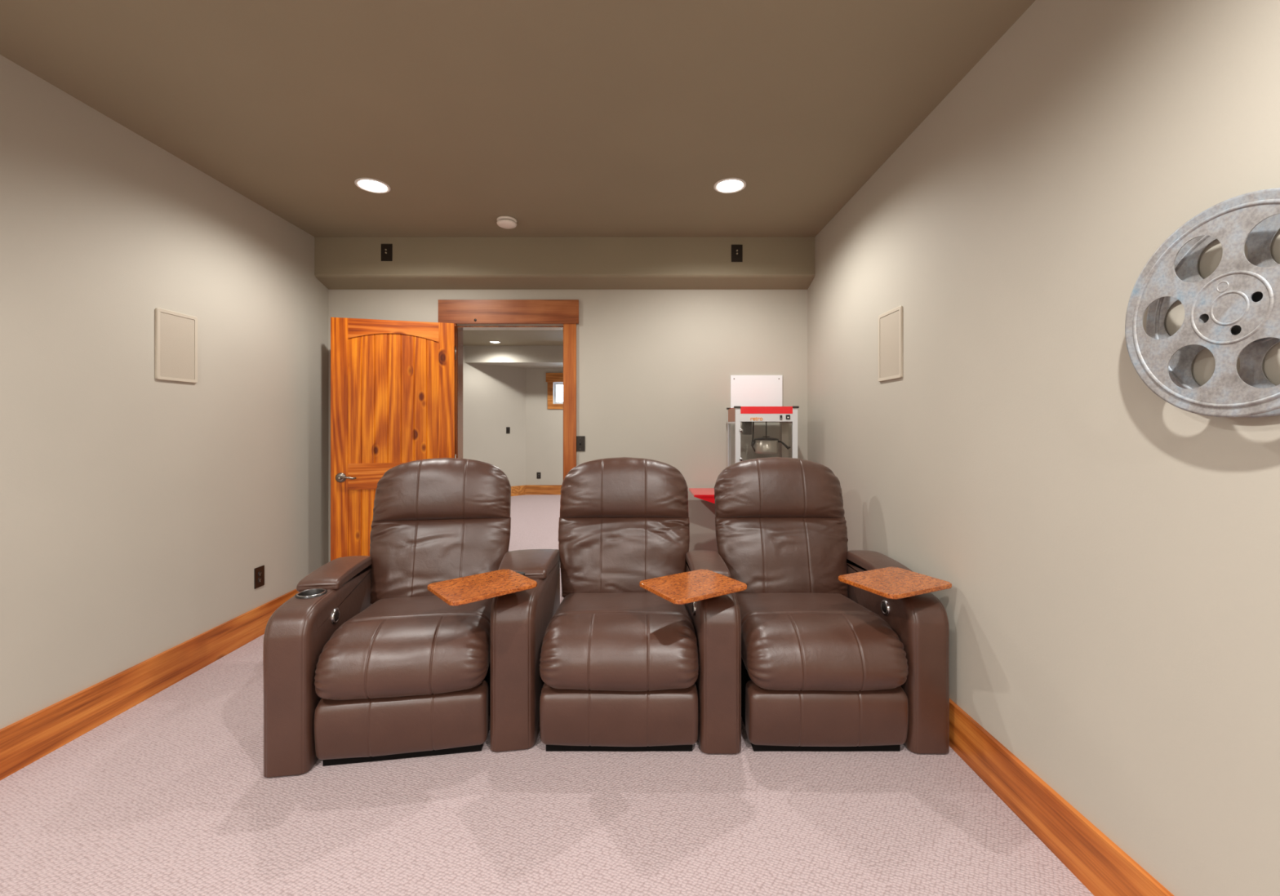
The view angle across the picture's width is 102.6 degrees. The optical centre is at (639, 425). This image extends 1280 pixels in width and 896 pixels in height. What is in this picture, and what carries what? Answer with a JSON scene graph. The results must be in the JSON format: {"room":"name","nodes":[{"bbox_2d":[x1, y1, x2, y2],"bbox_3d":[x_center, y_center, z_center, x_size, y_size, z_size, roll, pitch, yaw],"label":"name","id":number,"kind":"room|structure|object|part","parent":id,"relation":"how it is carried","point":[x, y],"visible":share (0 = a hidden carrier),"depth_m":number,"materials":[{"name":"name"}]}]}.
{"room":"home theater","nodes":[
{"label":"home theater","id":0,"kind":"room"},
{"bbox_2d":[0,54,328,729],"bbox_3d":[-2.480,-0.035,0.195,0.120,2.740,7.590,0,0,0],"label":"wall","id":1,"kind":"structure","parent":0,"point":[139,511],"depth_m":2.44,"materials":[{"name":"beige paint"}]},
{"bbox_2d":[0,589,299,780],"bbox_3d":[-2.411,1.243,0.195,0.018,0.184,7.590,0,0,0],"label":"baseboard","id":2,"kind":"structure","parent":1,"relation":"attached to","point":[27,740],"depth_m":2.37,"materials":[{"name":"brown wood"}]},
{"bbox_2d":[155,307,197,383],"bbox_3d":[-2.414,-0.410,2.679,0.011,0.361,0.238,0,0,0],"label":"wall speaker","id":3,"kind":"object","parent":1,"relation":"attached to","point":[175,333],"visible":1,"depth_m":2.66,"materials":[{"name":"beige"}]},
{"bbox_2d":[253,565,264,589],"bbox_3d":[-2.416,0.963,3.260,0.009,0.127,0.080,0,0,0],"label":"wall outlet","id":4,"kind":"object","parent":1,"relation":"attached to","point":[259,572],"visible":1,"depth_m":3.25,"materials":[{"name":"brown plastic"}]},
{"bbox_2d":[462,345,525,486],"bbox_3d":[-2.921,-0.035,9.321,2.126,2.740,0.205,0,0,-45],"label":"wall","id":5,"kind":"structure","parent":0,"point":[494,397],"depth_m":9.45,"materials":[{"name":"beige paint"}]},
{"bbox_2d":[506,426,510,433],"bbox_3d":[-2.461,0.090,9.622,0.075,0.120,0.019,0,0,-45],"label":"wall outlet","id":6,"kind":"object","parent":5,"relation":"attached to","point":[508,428],"visible":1,"depth_m":9.62,"materials":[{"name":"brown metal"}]},
{"bbox_2d":[511,484,525,496],"bbox_3d":[-2.892,1.243,9.192,0.018,0.184,1.984,0,0,45],"label":"baseboard","id":7,"kind":"structure","parent":5,"relation":"attached to","point":[518,490],"depth_m":9.76,"materials":[{"name":"brown wood"}]},
{"bbox_2d":[0,0,1035,346],"bbox_3d":[-0.900,-1.465,3.240,8.200,0.120,13.920,0,0,0],"label":"ceiling","id":8,"kind":"structure","parent":0,"point":[557,117],"depth_m":2.20,"materials":[{"name":"beige paint"}]},
{"bbox_2d":[354,177,391,193],"bbox_3d":[-1.560,-1.400,3.000,0.188,0.010,0.188,0,0,0],"label":"recessed light","id":9,"kind":"object","parent":8,"relation":"in","point":[372,185],"visible":1,"depth_m":2.99,"materials":[{"name":"white"}]},
{"bbox_2d":[496,216,516,228],"bbox_3d":[-0.905,-1.382,3.500,0.134,0.046,0.134,0,0,0],"label":"smoke detector","id":10,"kind":"object","parent":8,"relation":"attached to","point":[504,222],"visible":1,"depth_m":3.46,"materials":[{"name":"white plastic"}]},
{"bbox_2d":[713,177,746,193],"bbox_3d":[0.530,-1.400,3.000,0.188,0.010,0.188,0,0,0],"label":"recessed light","id":11,"kind":"object","parent":8,"relation":"in","point":[729,185],"visible":1,"depth_m":2.99,"materials":[{"name":"white glass"}]},
{"bbox_2d":[525,368,563,484],"bbox_3d":[0.501,-0.035,10.000,5.397,2.740,0.200,0,0,0],"label":"wall","id":12,"kind":"structure","parent":0,"point":[544,425],"depth_m":9.90,"materials":[{"name":"beige paint"}]},
{"bbox_2d":[464,346,563,368],"bbox_3d":[0.002,-1.258,9.460,6.157,0.294,0.880,0,0,0],"label":"soffit","id":13,"kind":"structure","parent":12,"relation":"attached to","point":[523,357],"depth_m":9.02,"materials":[{"name":"beige paint"}]},
{"bbox_2d":[525,484,561,494],"bbox_3d":[0.445,1.243,9.891,5.270,0.184,0.018,0,0,0],"label":"baseboard","id":14,"kind":"structure","parent":12,"relation":"attached to","point":[530,489],"depth_m":9.88,"materials":[{"name":"brown wood"}]},
{"bbox_2d":[546,373,563,408],"bbox_3d":[-1.283,-0.666,9.961,1.036,0.698,0.178,0,0,0],"label":"window","id":15,"kind":"structure","parent":12,"relation":"in","point":[553,380],"depth_m":9.88,"materials":[{"name":"brown wood"}]},
{"bbox_3d":[-1.283,-0.579,9.890,0.976,0.523,0.020,0,0,0],"label":"casing","id":16,"kind":"part","parent":15,"relation":"part of","materials":[{"name":"brown wood"}]},
{"bbox_3d":[-1.283,-0.628,10.025,0.766,0.423,0.050,0,0,0],"label":"frame","id":17,"kind":"part","parent":15,"relation":"part of","materials":[{"name":"white plastic"}]},
{"bbox_2d":[0,494,1093,895],"bbox_3d":[-0.900,1.385,3.240,8.200,0.100,13.920,0,0,0],"label":"floor","id":18,"kind":"structure","parent":0,"point":[171,795],"depth_m":1.73,"materials":[{"name":"carpet"}]},
{"bbox_2d":[262,457,559,777],"bbox_3d":[-0.936,0.756,2.404,1.128,1.158,1.116,0,0,-9],"label":"recliner","id":19,"kind":"object","parent":18,"relation":"on","point":[409,648],"visible":1,"depth_m":2.09,"materials":[{"name":"brown leather"}]},
{"bbox_3d":[-1.406,1.014,2.309,0.167,0.629,0.748,0,0,-9],"label":"armrest","id":20,"kind":"part","parent":19,"relation":"part of","materials":[{"name":"brown leather"}]},
{"bbox_3d":[-1.427,0.696,2.442,0.171,0.075,0.485,0,0,-9],"label":"arm lid","id":21,"kind":"part","parent":19,"relation":"part of","materials":[{"name":"brown leather"}]},
{"bbox_2d":[314,595,493,700],"bbox_3d":[-0.990,0.945,2.348,0.650,0.249,0.753,0,0,-9],"label":"seat cushion","id":22,"kind":"object","parent":19,"relation":"on","point":[375,647],"depth_m":2.04,"materials":[{"name":"brown leather"}]},
{"bbox_3d":[-0.997,1.205,2.389,0.600,0.260,0.678,0,0,-9],"label":"frame","id":23,"kind":"part","parent":19,"relation":"part of","materials":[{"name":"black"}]},
{"bbox_3d":[-1.045,0.710,2.695,0.710,0.426,0.225,0,0,-9],"label":"backrest","id":24,"kind":"part","parent":19,"relation":"part of","materials":[{"name":"brown leather"}]},
{"bbox_2d":[426,568,537,606],"bbox_3d":[-0.640,0.654,2.094,0.360,0.017,0.282,0,0,-41],"label":"tray","id":25,"kind":"object","parent":19,"relation":"on","point":[476,588],"depth_m":2.06,"materials":[{"name":"brown wood"}]},
{"bbox_3d":[-0.546,0.696,2.292,0.068,0.066,0.068,0,0,-41],"label":"swivel post","id":26,"kind":"part","parent":19,"relation":"part of","materials":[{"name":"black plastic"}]},
{"bbox_3d":[-0.525,1.014,2.460,0.287,0.629,0.726,0,0,-9],"label":"armrest","id":27,"kind":"part","parent":19,"relation":"part of","materials":[{"name":"brown leather"}]},
{"bbox_3d":[-0.543,0.696,2.590,0.297,0.075,0.471,0,0,-9],"label":"arm lid","id":28,"kind":"part","parent":19,"relation":"part of","materials":[{"name":"brown leather"}]},
{"bbox_2d":[539,457,746,754],"bbox_3d":[-0.001,0.756,2.450,0.886,1.159,1.142,0,0,0],"label":"recliner","id":29,"kind":"object","parent":18,"relation":"on","point":[641,651],"visible":1,"depth_m":2.10,"materials":[{"name":"brown leather"}]},
{"bbox_2d":[539,592,698,691],"bbox_3d":[-0.083,0.945,2.396,0.650,0.249,0.756,0,0,0],"label":"seat cushion","id":30,"kind":"object","parent":29,"relation":"on","point":[593,642],"depth_m":2.08,"materials":[{"name":"brown leather"}]},
{"bbox_3d":[-0.083,1.205,2.438,0.600,0.260,0.678,0,0,0],"label":"frame","id":31,"kind":"part","parent":29,"relation":"part of","materials":[{"name":"black"}]},
{"bbox_3d":[-0.083,0.710,2.749,0.710,0.426,0.224,0,0,0],"label":"backrest","id":32,"kind":"part","parent":29,"relation":"part of","materials":[{"name":"brown leather"}]},
{"bbox_2d":[639,569,746,604],"bbox_3d":[0.219,0.654,2.100,0.360,0.017,0.282,0,0,-32],"label":"tray","id":33,"kind":"object","parent":29,"relation":"on","point":[682,588],"depth_m":2.06,"materials":[{"name":"brown wood"}]},
{"bbox_3d":[0.333,0.696,2.566,0.174,0.075,0.471,0,0,0],"label":"arm lid","id":34,"kind":"part","parent":29,"relation":"part of","materials":[{"name":"brown leather"}]},
{"bbox_3d":[0.333,1.014,2.435,0.170,0.629,0.726,0,0,0],"label":"armrest","id":35,"kind":"part","parent":29,"relation":"part of","materials":[{"name":"brown leather"}]},
{"bbox_2d":[688,488,715,503],"bbox_3d":[0.833,0.908,3.750,0.905,0.853,0.440,0,0,0],"label":"cart","id":36,"kind":"object","parent":18,"relation":"on","point":[704,494],"visible":0.02,"depth_m":3.64,"materials":[{"name":"red metal"}]},
{"bbox_2d":[688,488,714,497],"bbox_3d":[0.833,0.489,3.750,0.905,0.015,0.380,0,0,0],"label":"shelf","id":37,"kind":"object","parent":36,"relation":"attached to","point":[696,492],"depth_m":3.69,"materials":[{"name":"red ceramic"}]},
{"bbox_2d":[726,406,799,466],"bbox_3d":[0.889,0.173,3.737,0.450,0.616,0.334,0,0,0],"label":"machine","id":38,"kind":"object","parent":36,"relation":"on","point":[785,415],"visible":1,"depth_m":3.58,"materials":[{"name":"white paint"}]},
{"bbox_3d":[0.682,0.170,3.890,0.020,0.582,0.020,0,0,0],"label":"corner post","id":39,"kind":"part","parent":38,"relation":"part of","materials":[{"name":"silver metal"}]},
{"bbox_3d":[0.690,0.170,3.590,0.035,0.582,0.020,0,0,0],"label":"corner post","id":40,"kind":"part","parent":38,"relation":"part of","materials":[{"name":"silver metal"}]},
{"bbox_3d":[0.834,0.076,3.748,0.044,0.233,0.036,0,0,0],"label":"hanger arm","id":41,"kind":"part","parent":38,"relation":"part of","materials":[{"name":"grey metal"}]},
{"bbox_3d":[0.926,0.097,3.740,0.172,0.016,0.172,0,0,0],"label":"pot lid","id":42,"kind":"part","parent":38,"relation":"part of","materials":[{"name":"grey metal"}]},
{"bbox_2d":[755,440,777,454],"bbox_3d":[0.926,0.153,3.740,0.164,0.104,0.164,0,0,0],"label":"pot","id":43,"kind":"object","parent":38,"relation":"on","point":[762,446],"depth_m":3.67,"materials":[{"name":"silver metal"}]},
{"bbox_3d":[0.889,-0.055,3.591,0.364,0.055,0.018,0,0,0],"label":"control panel","id":44,"kind":"part","parent":38,"relation":"part of","materials":[{"name":"white paint"}]},
{"bbox_3d":[1.048,0.141,3.717,0.095,0.065,0.023,0,0,24],"label":"pot handle","id":45,"kind":"part","parent":38,"relation":"part of","materials":[{"name":"grey metal"}]},
{"bbox_2d":[786,414,790,419],"bbox_3d":[1.038,-0.059,3.580,0.028,0.031,0.005,0,0,0],"label":"rocker switch","id":46,"kind":"object","parent":38,"relation":"attached to","point":[788,416],"depth_m":3.58,"materials":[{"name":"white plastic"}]},
{"bbox_3d":[1.089,0.170,3.590,0.035,0.582,0.020,0,0,0],"label":"corner post","id":47,"kind":"part","parent":38,"relation":"part of","materials":[{"name":"silver metal"}]},
{"bbox_2d":[714,457,951,754],"bbox_3d":[0.847,0.756,2.479,0.875,1.159,1.072,0,0,0],"label":"recliner","id":48,"kind":"object","parent":18,"relation":"on","point":[842,650],"visible":0.95,"depth_m":2.11,"materials":[{"name":"brown leather"}]},
{"bbox_3d":[0.768,0.710,2.749,0.710,0.426,0.223,0,0,0],"label":"backrest","id":49,"kind":"part","parent":48,"relation":"part of","materials":[{"name":"brown leather"}]},
{"bbox_3d":[0.768,1.205,2.438,0.600,0.260,0.678,0,0,0],"label":"frame","id":50,"kind":"part","parent":48,"relation":"part of","materials":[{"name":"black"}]},
{"bbox_2d":[734,592,908,691],"bbox_3d":[0.768,0.946,2.396,0.650,0.248,0.755,0,0,0],"label":"seat cushion","id":51,"kind":"object","parent":48,"relation":"on","point":[791,642],"depth_m":2.09,"materials":[{"name":"brown leather"}]},
{"bbox_3d":[1.185,0.696,2.566,0.170,0.075,0.471,0,0,0],"label":"arm lid","id":52,"kind":"part","parent":48,"relation":"part of","materials":[{"name":"brown leather"}]},
{"bbox_2d":[838,567,951,599],"bbox_3d":[1.066,0.654,2.148,0.360,0.017,0.282,0,0,-25],"label":"tray","id":53,"kind":"object","parent":48,"relation":"on","point":[891,583],"depth_m":2.11,"materials":[{"name":"brown wood"}]},
{"bbox_3d":[1.185,1.014,2.435,0.166,0.629,0.726,0,0,0],"label":"armrest","id":54,"kind":"part","parent":48,"relation":"part of","materials":[{"name":"brown leather"}]},
{"bbox_2d":[328,289,807,562],"bbox_3d":[-0.900,-0.035,4.050,8.200,2.740,0.120,0,0,0],"label":"wall","id":55,"kind":"structure","parent":0,"point":[655,368],"depth_m":3.99,"materials":[{"name":"beige paint"}]},
{"bbox_2d":[330,317,456,561],"bbox_3d":[-1.814,0.271,3.803,0.854,2.105,0.087,0,0,-15],"label":"door","id":56,"kind":"structure","parent":55,"relation":"in","point":[393,382],"depth_m":3.79,"materials":[{"name":"brown wood"}]},
{"bbox_3d":[-2.100,0.378,3.692,0.113,0.026,0.024,0,0,-15],"label":"lever","id":57,"kind":"part","parent":56,"relation":"part of","materials":[{"name":"silver metal"}]},
{"bbox_3d":[-1.826,0.778,3.826,0.626,0.630,0.016,0,0,-15],"label":"panel","id":58,"kind":"part","parent":56,"relation":"part of","materials":[{"name":"brown wood"}]},
{"bbox_3d":[-1.826,0.373,3.826,0.618,0.190,0.034,0,0,-15],"label":"rail","id":59,"kind":"part","parent":56,"relation":"part of","materials":[{"name":"brown wood"}]},
{"bbox_3d":[-1.826,-0.708,3.826,0.618,0.149,0.034,0,0,-15],"label":"rail","id":60,"kind":"part","parent":56,"relation":"part of","materials":[{"name":"brown wood"}]},
{"bbox_3d":[-1.826,-0.225,3.826,0.626,1.015,0.016,0,0,-15],"label":"panel","id":61,"kind":"part","parent":56,"relation":"part of","materials":[{"name":"brown wood"}]},
{"bbox_2d":[454,324,457,458],"bbox_3d":[-1.469,0.273,3.980,0.098,2.124,0.020,0,0,0],"label":"trim","id":62,"kind":"structure","parent":55,"relation":"attached to","point":[455,325],"depth_m":3.97,"materials":[{"name":"brown wood"}]},
{"bbox_2d":[438,299,578,324],"bbox_3d":[-1.013,-0.881,3.975,1.086,0.184,0.029,0,0,0],"label":"trim","id":63,"kind":"structure","parent":55,"relation":"attached to","point":[450,311],"depth_m":3.96,"materials":[{"name":"brown wood"}]},
{"bbox_2d":[457,325,563,458],"bbox_3d":[-1.004,0.279,4.050,0.856,2.112,0.120,0,0,0],"label":"trim","id":64,"kind":"structure","parent":55,"relation":"attached to","point":[460,328],"depth_m":4.04,"materials":[{"name":"brown wood"}]},
{"bbox_2d":[314,236,814,289],"bbox_3d":[-0.555,-1.232,3.904,3.729,0.346,0.172,0,0,0],"label":"soffit","id":65,"kind":"structure","parent":55,"relation":"attached to","point":[340,263],"depth_m":3.82,"materials":[{"name":"beige paint"}]},
{"bbox_2d":[381,244,392,261],"bbox_3d":[-1.881,-1.288,3.808,0.082,0.127,0.020,0,0,0],"label":"plate","id":66,"kind":"object","parent":65,"relation":"attached to","point":[386,249],"visible":1,"depth_m":3.81,"materials":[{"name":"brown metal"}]},
{"bbox_2d":[731,244,742,262],"bbox_3d":[0.726,-1.282,3.808,0.082,0.127,0.020,0,0,0],"label":"plate","id":67,"kind":"object","parent":65,"relation":"attached to","point":[736,250],"visible":1,"depth_m":3.81,"materials":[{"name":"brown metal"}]},
{"bbox_2d":[563,324,576,598],"bbox_3d":[-0.539,0.273,3.980,0.098,2.124,0.020,0,0,0],"label":"trim","id":68,"kind":"structure","parent":55,"relation":"attached to","point":[569,330],"depth_m":3.97,"materials":[{"name":"brown wood"}]},
{"bbox_2d":[576,435,585,451],"bbox_3d":[-0.460,0.141,3.981,0.074,0.117,0.019,0,0,0],"label":"light switch","id":69,"kind":"object","parent":55,"relation":"attached to","point":[580,440],"visible":1,"depth_m":3.98,"materials":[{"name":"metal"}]},
{"bbox_2d":[730,375,782,408],"bbox_3d":[0.909,-0.217,3.980,0.400,0.345,0.018,0,0,0],"label":"board","id":70,"kind":"object","parent":55,"relation":"attached to","point":[745,390],"visible":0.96,"depth_m":3.98,"materials":[{"name":"white plastic"}]},
{"bbox_2d":[807,0,1279,895],"bbox_3d":[1.369,-0.035,0.195,0.120,2.740,7.590,0,0,0],"label":"wall","id":71,"kind":"structure","parent":0,"point":[1108,549],"depth_m":1.50,"materials":[{"name":"beige paint"}]},
{"bbox_2d":[878,306,902,382],"bbox_3d":[1.304,-0.417,2.667,0.011,0.361,0.244,0,0,0],"label":"wall speaker","id":72,"kind":"object","parent":71,"relation":"attached to","point":[890,322],"visible":1,"depth_m":2.65,"materials":[{"name":"beige"}]},
{"bbox_2d":[880,310,898,377],"bbox_3d":[1.304,-0.417,2.667,0.005,0.324,0.207,0,0,0],"label":"grille","id":73,"kind":"object","parent":72,"relation":"attached to","point":[889,321],"depth_m":2.67,"materials":[{"name":"beige"}]},
{"bbox_2d":[949,698,1173,895],"bbox_3d":[1.300,1.243,0.195,0.018,0.184,7.590,0,0,0],"label":"baseboard","id":74,"kind":"structure","parent":71,"relation":"attached to","point":[1097,862],"depth_m":1.61,"materials":[{"name":"brown wood"}]},
{"bbox_2d":[1124,187,1279,417],"bbox_3d":[1.273,-0.248,1.083,0.059,0.462,0.462,0,0,0],"label":"reel","id":75,"kind":"object","parent":71,"relation":"attached to","point":[1233,313],"visible":1,"depth_m":1.10,"materials":[{"name":"metal"}]}
]}

